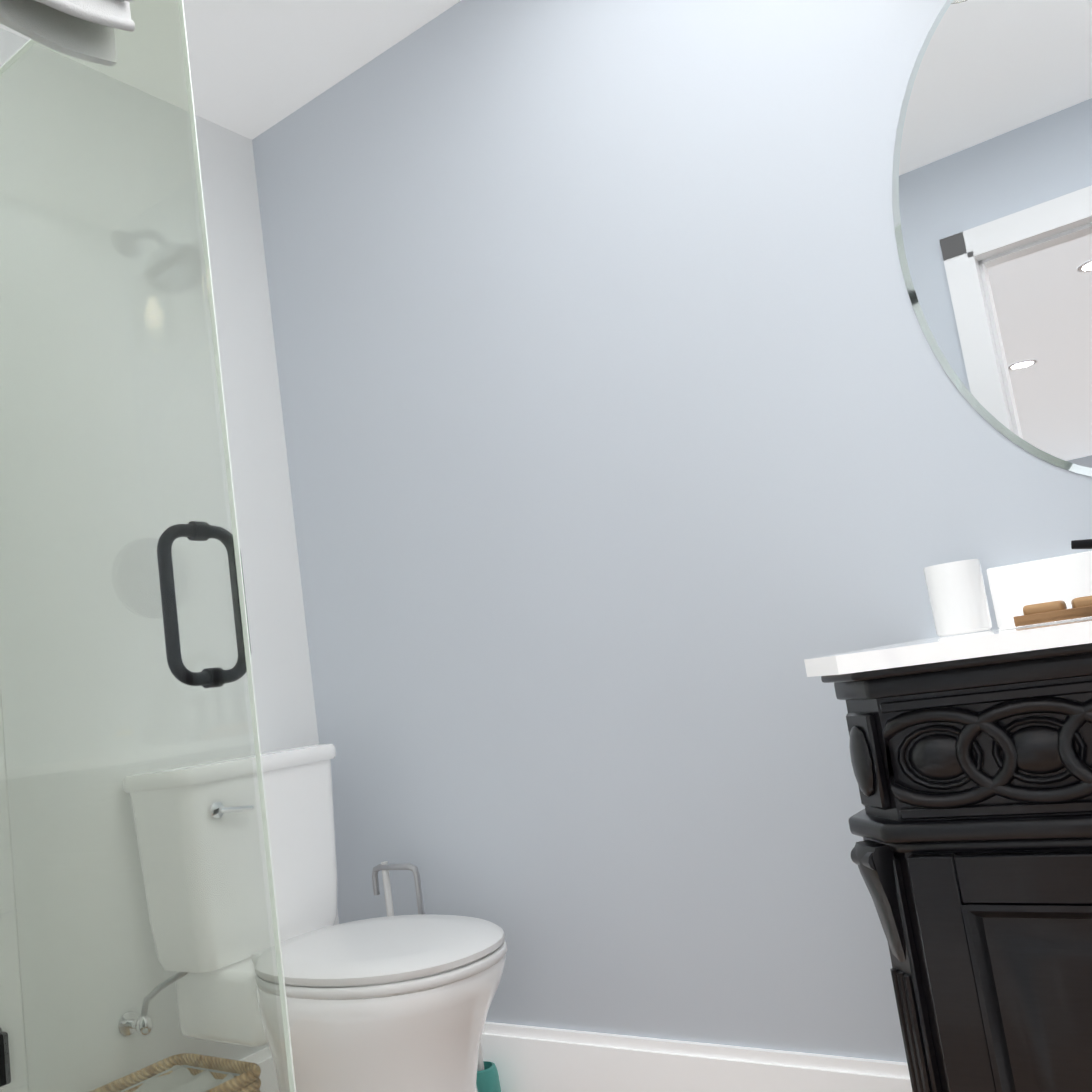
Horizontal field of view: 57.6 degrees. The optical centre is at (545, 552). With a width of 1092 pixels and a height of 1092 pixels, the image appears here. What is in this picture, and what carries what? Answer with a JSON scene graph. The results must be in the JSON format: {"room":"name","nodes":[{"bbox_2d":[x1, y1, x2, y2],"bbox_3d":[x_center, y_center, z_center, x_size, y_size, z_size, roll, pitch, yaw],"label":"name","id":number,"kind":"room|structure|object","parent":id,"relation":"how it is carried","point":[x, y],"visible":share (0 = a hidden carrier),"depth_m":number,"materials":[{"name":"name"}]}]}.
{"room":"bathroom","nodes":[
{"label":"bathroom","id":0,"kind":"room"},
{"bbox_2d":[0,28,339,1091],"bbox_3d":[-0.890,0.078,2.233,0.120,2.420,0.730,-13,-9,34],"label":"wall","id":1,"kind":"structure","parent":0,"point":[282,677],"depth_m":2.17,"materials":[{"name":"paint"}]},
{"bbox_2d":[0,620,33,1091],"bbox_3d":[-1.436,0.053,1.456,0.126,2.420,1.170,-13,-9,34],"label":"shower wall tile","id":2,"kind":"structure","parent":1,"relation":"attached to","point":[9,962],"depth_m":1.78,"materials":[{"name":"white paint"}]},
{"bbox_2d":[238,1047,277,1091],"bbox_3d":[-0.675,1.166,2.051,0.016,0.175,0.725,-13,-9,34],"label":"baseboard","id":3,"kind":"structure","parent":1,"relation":"attached to","point":[271,1076],"depth_m":2.15,"materials":[{"name":"white paint"}]},
{"bbox_2d":[0,0,460,139],"bbox_3d":[-2.466,-1.572,-2.318,5.840,0.080,10.340,-13,-9,34],"label":"ceiling","id":4,"kind":"structure","parent":0,"point":[258,67],"depth_m":2.32,"materials":[{"name":"paint"}]},
{"bbox_2d":[252,0,1091,1062],"bbox_3d":[0.328,-0.139,1.924,2.510,2.420,0.120,-13,-9,34],"label":"wall","id":5,"kind":"structure","parent":0,"point":[621,447],"depth_m":1.97,"materials":[{"name":"paint"}]},
{"bbox_2d":[481,1022,911,1091],"bbox_3d":[0.127,1.037,1.946,1.475,0.175,0.016,-13,-9,34],"label":"baseboard","id":6,"kind":"structure","parent":5,"relation":"attached to","point":[523,1058],"depth_m":1.88,"materials":[{"name":"white paint"}]},
{"bbox_2d":[892,0,1091,476],"bbox_3d":[0.842,-0.556,1.494,0.620,0.910,0.006,-13,-9,34],"label":"wall mirror","id":7,"kind":"object","parent":5,"relation":"attached to","point":[992,187],"visible":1,"depth_m":1.57,"materials":[{"name":"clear mirror"}]},
{"bbox_3d":[-2.113,0.866,-2.642,5.600,0.050,10.100,-13,-9,34],"label":"floor","id":8,"kind":"structure","parent":0,"visible":0},
{"bbox_2d":[90,1053,260,1091],"bbox_3d":[-0.669,1.079,1.756,0.269,0.263,0.269,-13,-9,34],"label":"basket","id":9,"kind":"object","parent":8,"relation":"on","point":[216,1068],"depth_m":1.85,"materials":[{"name":"wicker"}]},
{"bbox_2d":[117,743,506,1091],"bbox_3d":[-0.412,0.785,1.903,0.750,0.812,0.443,-13,-9,34],"label":"toilet","id":10,"kind":"object","parent":8,"relation":"on","point":[400,1003],"visible":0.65,"depth_m":1.89,"materials":[{"name":"white ceramic"}]},
{"bbox_2d":[372,861,424,915],"bbox_3d":[-0.280,0.942,2.155,0.193,0.529,0.112,-13,-9,34],"label":"stand","id":11,"kind":"object","parent":8,"relation":"on","point":[385,867],"visible":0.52,"depth_m":2.21,"materials":[{"name":"silver metal"}]},
{"bbox_2d":[476,1040,500,1091],"bbox_3d":[-0.147,0.987,2.072,0.074,0.382,0.074,-13,-9,34],"label":"toilet brush","id":12,"kind":"object","parent":8,"relation":"on","point":[487,1079],"visible":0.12,"depth_m":2.04,"materials":[{"name":"teal plastic"}]},
{"bbox_2d":[804,539,1091,1091],"bbox_3d":[0.804,0.371,1.128,0.799,1.076,0.600,-13,-9,34],"label":"bathroom vanity","id":13,"kind":"object","parent":8,"relation":"on","point":[971,822],"visible":1,"depth_m":1.05,"materials":[{"name":"black wood"}]},
{"bbox_2d":[923,559,991,636],"bbox_3d":[0.632,0.070,1.524,0.082,0.108,0.082,-13,-9,34],"label":"cup","id":14,"kind":"object","parent":13,"relation":"on","point":[957,597],"visible":1,"depth_m":1.49,"materials":[{"name":"white ceramic"}]},
{"bbox_2d":[1013,596,1091,626],"bbox_3d":[0.714,0.077,1.355,0.130,0.027,0.075,-13,-9,34],"label":"soap tray","id":15,"kind":"object","parent":13,"relation":"on","point":[1045,612],"visible":1,"depth_m":1.34,"materials":[{"name":"brown wood"}]},
{"bbox_3d":[-0.829,1.089,1.085,0.885,0.120,1.023,-13,-9,34],"label":"sill","id":16,"kind":"structure","parent":0,"visible":0},
{"bbox_2d":[0,0,295,1091],"bbox_3d":[-1.003,0.066,1.237,0.824,1.972,1.012,-13,-9,34],"label":"glass","id":17,"kind":"object","parent":16,"relation":"on","point":[198,532],"visible":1,"depth_m":1.47,"materials":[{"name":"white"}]},
{"bbox_2d":[0,0,134,66],"bbox_3d":[-0.682,-0.840,1.291,0.092,0.330,0.261,-13,-9,34],"label":"hanging towel","id":18,"kind":"object","parent":17,"relation":"hanging from","point":[113,14],"visible":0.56,"depth_m":1.32,"materials":[{"name":"white fabric"}]}
]}

